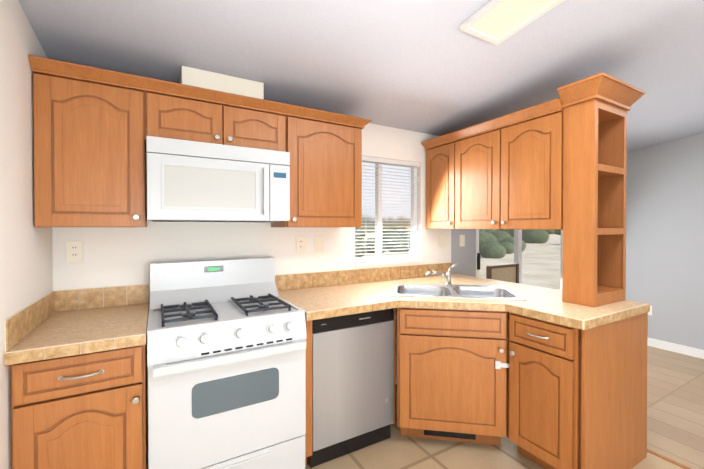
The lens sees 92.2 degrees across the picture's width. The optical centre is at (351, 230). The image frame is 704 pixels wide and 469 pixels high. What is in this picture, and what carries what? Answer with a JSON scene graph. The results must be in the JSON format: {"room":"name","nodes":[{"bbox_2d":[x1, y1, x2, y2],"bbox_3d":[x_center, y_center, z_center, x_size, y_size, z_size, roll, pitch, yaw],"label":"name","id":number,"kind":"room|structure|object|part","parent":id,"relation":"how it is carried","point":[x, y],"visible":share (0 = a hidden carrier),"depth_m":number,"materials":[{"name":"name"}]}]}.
{"room":"kitchen","nodes":[
{"label":"kitchen","id":0,"kind":"room"},
{"bbox_2d":[0,0,52,468],"bbox_3d":[-0.457,-0.109,-0.284,0.120,2.950,4.720,0,1,-30],"label":"wall","id":1,"kind":"structure","parent":0,"point":[26,266],"depth_m":1.34,"materials":[{"name":"beige paint"}]},
{"bbox_2d":[52,123,475,384],"bbox_3d":[0.724,-0.140,3.192,5.640,2.950,0.120,0,1,-30],"label":"wall","id":2,"kind":"structure","parent":0,"point":[117,256],"depth_m":2.30,"materials":[{"name":"paint"}]},
{"bbox_2d":[66,241,82,262],"bbox_3d":[-1.502,0.115,1.834,0.070,0.114,0.009,0,1,-30],"label":"electrical outlet","id":3,"kind":"object","parent":2,"relation":"attached to","point":[74,251],"visible":1,"depth_m":1.83,"materials":[{"name":"beige plastic"}]},
{"bbox_2d":[28,55,147,226],"bbox_3d":[-1.313,-0.384,1.748,0.426,0.735,0.337,0,1,-30],"label":"upper cabinet","id":4,"kind":"object","parent":2,"relation":"attached to","point":[94,127],"depth_m":1.60,"materials":[{"name":"brown wood"}]},
{"bbox_2d":[148,79,235,145],"bbox_3d":[-0.944,-0.611,1.961,0.428,0.285,0.334,0,1,-30],"label":"upper cabinet","id":5,"kind":"object","parent":2,"relation":"attached to","point":[175,111],"depth_m":1.81,"materials":[{"name":"brown wood"}]},
{"bbox_2d":[147,136,289,222],"bbox_3d":[-0.778,-0.259,1.996,0.730,0.414,0.441,0,1,-30],"label":"over-the-range microwave","id":6,"kind":"object","parent":5,"relation":"attached to","point":[191,181],"visible":1,"depth_m":1.81,"materials":[{"name":"white plastic"},{"name":"painted metal"},{"name":"glass"}]},
{"bbox_2d":[180,66,263,98],"bbox_3d":[-0.802,-0.835,2.079,0.450,0.140,0.268,0,1,-30],"label":"vent duct","id":7,"kind":"object","parent":5,"relation":"on","point":[190,76],"visible":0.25,"depth_m":1.95,"materials":[{"name":"beige"}]},
{"bbox_2d":[4,262,451,351],"bbox_3d":[-0.150,0.371,2.241,2.930,0.115,0.660,0,1,-30],"label":"backsplash","id":8,"kind":"structure","parent":2,"relation":"attached to","point":[20,325],"depth_m":1.95,"materials":[{"name":"tile"}]},
{"bbox_2d":[236,95,283,151],"bbox_3d":[-0.670,-0.613,2.119,0.426,0.285,0.334,0,1,-30],"label":"upper cabinet","id":9,"kind":"object","parent":2,"relation":"attached to","point":[259,123],"depth_m":1.99,"materials":[{"name":"brown wood"}]},
{"bbox_2d":[296,237,305,252],"bbox_3d":[-0.374,0.104,2.485,0.070,0.114,0.009,0,1,-30],"label":"electrical outlet","id":10,"kind":"object","parent":2,"relation":"attached to","point":[300,244],"visible":1,"depth_m":2.48,"materials":[{"name":"beige plastic"}]},
{"bbox_2d":[271,103,363,226],"bbox_3d":[-0.246,-0.390,2.364,0.550,0.735,0.337,0,1,-30],"label":"upper cabinet","id":11,"kind":"object","parent":2,"relation":"attached to","point":[324,147],"depth_m":2.20,"materials":[{"name":"brown wood"}]},
{"bbox_2d":[315,237,323,251],"bbox_3d":[-0.246,0.105,2.558,0.070,0.114,0.011,0,1,-30],"label":"light switch","id":12,"kind":"object","parent":2,"relation":"attached to","point":[319,244],"visible":1,"depth_m":2.56,"materials":[{"name":"beige plastic"}]},
{"bbox_2d":[355,161,421,265],"bbox_3d":[0.301,-0.165,2.924,0.694,0.894,0.120,0,1,-30],"label":"window","id":13,"kind":"structure","parent":2,"relation":"in","point":[378,219],"depth_m":2.93,"materials":[{"name":"white"}]},
{"bbox_2d":[355,156,419,261],"bbox_3d":[0.311,-0.177,2.906,0.688,0.866,0.051,0,1,-30],"label":"window blinds","id":14,"kind":"object","parent":13,"relation":"attached to","point":[382,161],"visible":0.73,"depth_m":2.90,"materials":[{"name":"white plastic"}]},
{"bbox_2d":[440,235,445,246],"bbox_3d":[0.857,0.097,3.194,0.070,0.114,0.011,0,1,-30],"label":"light switch","id":15,"kind":"object","parent":2,"relation":"attached to","point":[442,240],"visible":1,"depth_m":3.19,"materials":[{"name":"beige plastic"}]},
{"bbox_2d":[459,235,464,246],"bbox_3d":[1.082,0.099,3.324,0.070,0.114,0.011,0,1,-30],"label":"light switch","id":16,"kind":"object","parent":2,"relation":"attached to","point":[461,240],"visible":1,"depth_m":3.32,"materials":[{"name":"beige plastic"}]},
{"bbox_2d":[421,98,562,229],"bbox_3d":[1.088,-0.401,2.633,0.385,0.782,1.199,0,1,-30],"label":"upper cabinet","id":17,"kind":"object","parent":2,"relation":"attached to","point":[504,172],"visible":0.96,"depth_m":2.40,"materials":[{"name":"brown wood"}]},
{"bbox_2d":[476,229,562,289],"bbox_3d":[1.993,0.314,3.928,1.770,2.030,0.080,0,1,-30],"label":"sliding glass door","id":18,"kind":"structure","parent":2,"relation":"in","point":[518,245],"depth_m":3.87,"materials":[{"name":"white"}]},
{"bbox_2d":[18,0,703,151],"bbox_3d":[1.938,-1.179,1.077,5.640,0.080,5.122,0,-6,-30],"label":"ceiling","id":19,"kind":"structure","parent":0,"point":[427,67],"depth_m":1.84,"materials":[{"name":"paint"}]},
{"bbox_2d":[460,0,564,44],"bbox_3d":[0.960,-1.060,1.194,0.280,0.022,1.248,0,-6,-30],"label":"ceiling light panel","id":20,"kind":"object","parent":19,"relation":"attached to","point":[496,22],"visible":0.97,"depth_m":1.60,"materials":[{"name":"white plastic"}]},
{"bbox_2d":[305,385,683,468],"bbox_3d":[0.842,1.384,0.549,3.190,0.050,4.840,0,1,-30],"label":"floor","id":21,"kind":"structure","parent":0,"point":[396,450],"depth_m":2.01,"materials":[{"name":"beige tile"}]},
{"bbox_2d":[10,338,147,468],"bbox_3d":[-1.227,0.916,1.614,0.431,0.866,0.675,0,1,-30],"label":"base cabinet","id":22,"kind":"object","parent":21,"relation":"on","point":[86,411],"visible":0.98,"depth_m":1.35,"materials":[{"name":"brown wood"}]},
{"bbox_2d":[4,303,148,365],"bbox_3d":[-1.227,0.458,1.613,0.435,0.046,0.672,0,1,-30],"label":"countertop","id":23,"kind":"structure","parent":22,"relation":"on","point":[66,333],"depth_m":1.43,"materials":[{"name":"laminate"}]},
{"bbox_2d":[147,257,306,468],"bbox_3d":[-0.702,0.768,1.875,0.728,1.158,0.680,0,1,-30],"label":"range","id":24,"kind":"object","parent":21,"relation":"on","point":[226,352],"visible":1,"depth_m":1.66,"materials":[{"name":"white metal"}]},
{"bbox_2d":[305,320,311,465],"bbox_3d":[-0.394,0.912,2.130,0.049,0.866,0.613,0,1,-30],"label":"cabinet filler","id":25,"kind":"object","parent":21,"relation":"on","point":[308,443],"visible":0.14,"depth_m":1.87,"materials":[{"name":"brown wood"}]},
{"bbox_2d":[307,308,393,467],"bbox_3d":[-0.125,0.908,2.280,0.559,0.861,0.606,0,1,-30],"label":"dishwasher","id":26,"kind":"object","parent":21,"relation":"on","point":[352,382],"visible":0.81,"depth_m":2.01,"materials":[{"name":"silver metal"}]},
{"bbox_2d":[392,307,510,444],"bbox_3d":[0.470,0.910,2.352,0.589,0.866,1.088,0,1,-30],"label":"base cabinet","id":27,"kind":"object","parent":21,"relation":"on","point":[463,437],"depth_m":2.07,"materials":[{"name":"brown wood"}]},
{"bbox_3d":[0.610,0.862,2.078,0.660,0.766,0.073,0,1,9],"label":"corner sink base cabinet","id":28,"kind":"part","parent":27,"relation":"part of","materials":[{"name":"brown wood"}]},
{"bbox_2d":[278,274,649,329],"bbox_3d":[0.598,0.453,2.192,1.840,0.046,1.492,0,1,-30],"label":"countertop","id":29,"kind":"structure","parent":27,"relation":"on","point":[540,303],"depth_m":2.06,"materials":[{"name":"laminate"}]},
{"bbox_2d":[425,263,457,285],"bbox_3d":[0.682,0.335,2.565,0.260,0.170,0.159,0,1,9],"label":"faucet","id":30,"kind":"object","parent":29,"relation":"on","point":[447,276],"visible":1,"depth_m":2.57,"materials":[{"name":"silver metal"}]},
{"bbox_2d":[391,283,526,299],"bbox_3d":[0.707,0.508,2.397,0.840,0.172,0.500,0,1,9],"label":"double-bowl sink","id":31,"kind":"object","parent":29,"relation":"in","point":[455,291],"visible":0.52,"depth_m":2.52,"materials":[{"name":"metal"}]},
{"bbox_2d":[557,72,645,306],"bbox_3d":[1.501,-0.207,2.041,0.523,1.275,0.239,0,1,-30],"label":"open shelf unit","id":32,"kind":"object","parent":29,"relation":"on","point":[596,107],"visible":1,"depth_m":2.00,"materials":[{"name":"brown wood"}]},
{"bbox_2d":[495,361,508,368],"bbox_3d":[0.909,0.801,2.013,0.110,0.045,0.008,0,1,9],"label":"safety latch","id":33,"kind":"object","parent":27,"relation":"attached to","point":[498,364],"visible":0.82,"depth_m":2.01,"materials":[{"name":"white plastic"}]},
{"bbox_2d":[509,312,647,468],"bbox_3d":[1.319,0.913,1.997,0.762,0.866,0.410,0,1,-30],"label":"base cabinet","id":34,"kind":"object","parent":21,"relation":"on","point":[577,398],"visible":0.96,"depth_m":1.81,"materials":[{"name":"brown wood"}]},
{"bbox_2d":[626,133,703,349],"bbox_3d":[4.324,-0.133,2.474,0.120,2.950,4.720,0,1,-30],"label":"wall","id":35,"kind":"structure","parent":0,"point":[665,230],"depth_m":3.76,"materials":[{"name":"grey paint"}]},
{"bbox_2d":[647,338,703,358],"bbox_3d":[4.236,1.296,2.506,0.014,0.090,4.600,0,1,-30],"label":"baseboard","id":36,"kind":"structure","parent":35,"relation":"attached to","point":[681,349],"depth_m":3.70,"materials":[{"name":"white wood"}]},
{"bbox_2d":[647,346,703,468],"bbox_3d":[3.285,1.371,1.958,2.450,0.050,4.840,0,1,-30],"label":"floor","id":37,"kind":"structure","parent":0,"point":[675,406],"depth_m":2.58,"materials":[{"name":"brown wood"}]},
{"bbox_2d":[486,263,518,282],"bbox_3d":[1.588,0.836,3.144,0.460,1.000,0.460,0,1,-30],"label":"dining chair","id":38,"kind":"object","parent":37,"relation":"on","point":[507,272],"visible":0.27,"depth_m":3.32,"materials":[{"name":"brown wood"}]},
{"bbox_2d":[647,449,690,468],"bbox_3d":[2.575,1.354,0.737,0.024,0.006,3.195,0,1,-30],"label":"threshold strip","id":39,"kind":"object","parent":37,"relation":"on","point":[668,459],"depth_m":1.98,"materials":[{"name":"brown wood"}]},
{"label":"outside","id":40,"kind":"structure","parent":0,"visible":0},
{"bbox_2d":[360,162,494,232],"bbox_3d":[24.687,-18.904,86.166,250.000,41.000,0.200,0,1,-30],"label":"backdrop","id":41,"kind":"structure","parent":40,"point":[393,214],"depth_m":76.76,"materials":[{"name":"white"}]},
{"bbox_2d":[362,234,560,289],"bbox_3d":[39.697,0.897,60.321,250.000,0.100,59.879,0,1,-30],"label":"ground","id":42,"kind":"structure","parent":40,"point":[551,242],"depth_m":13.80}
]}

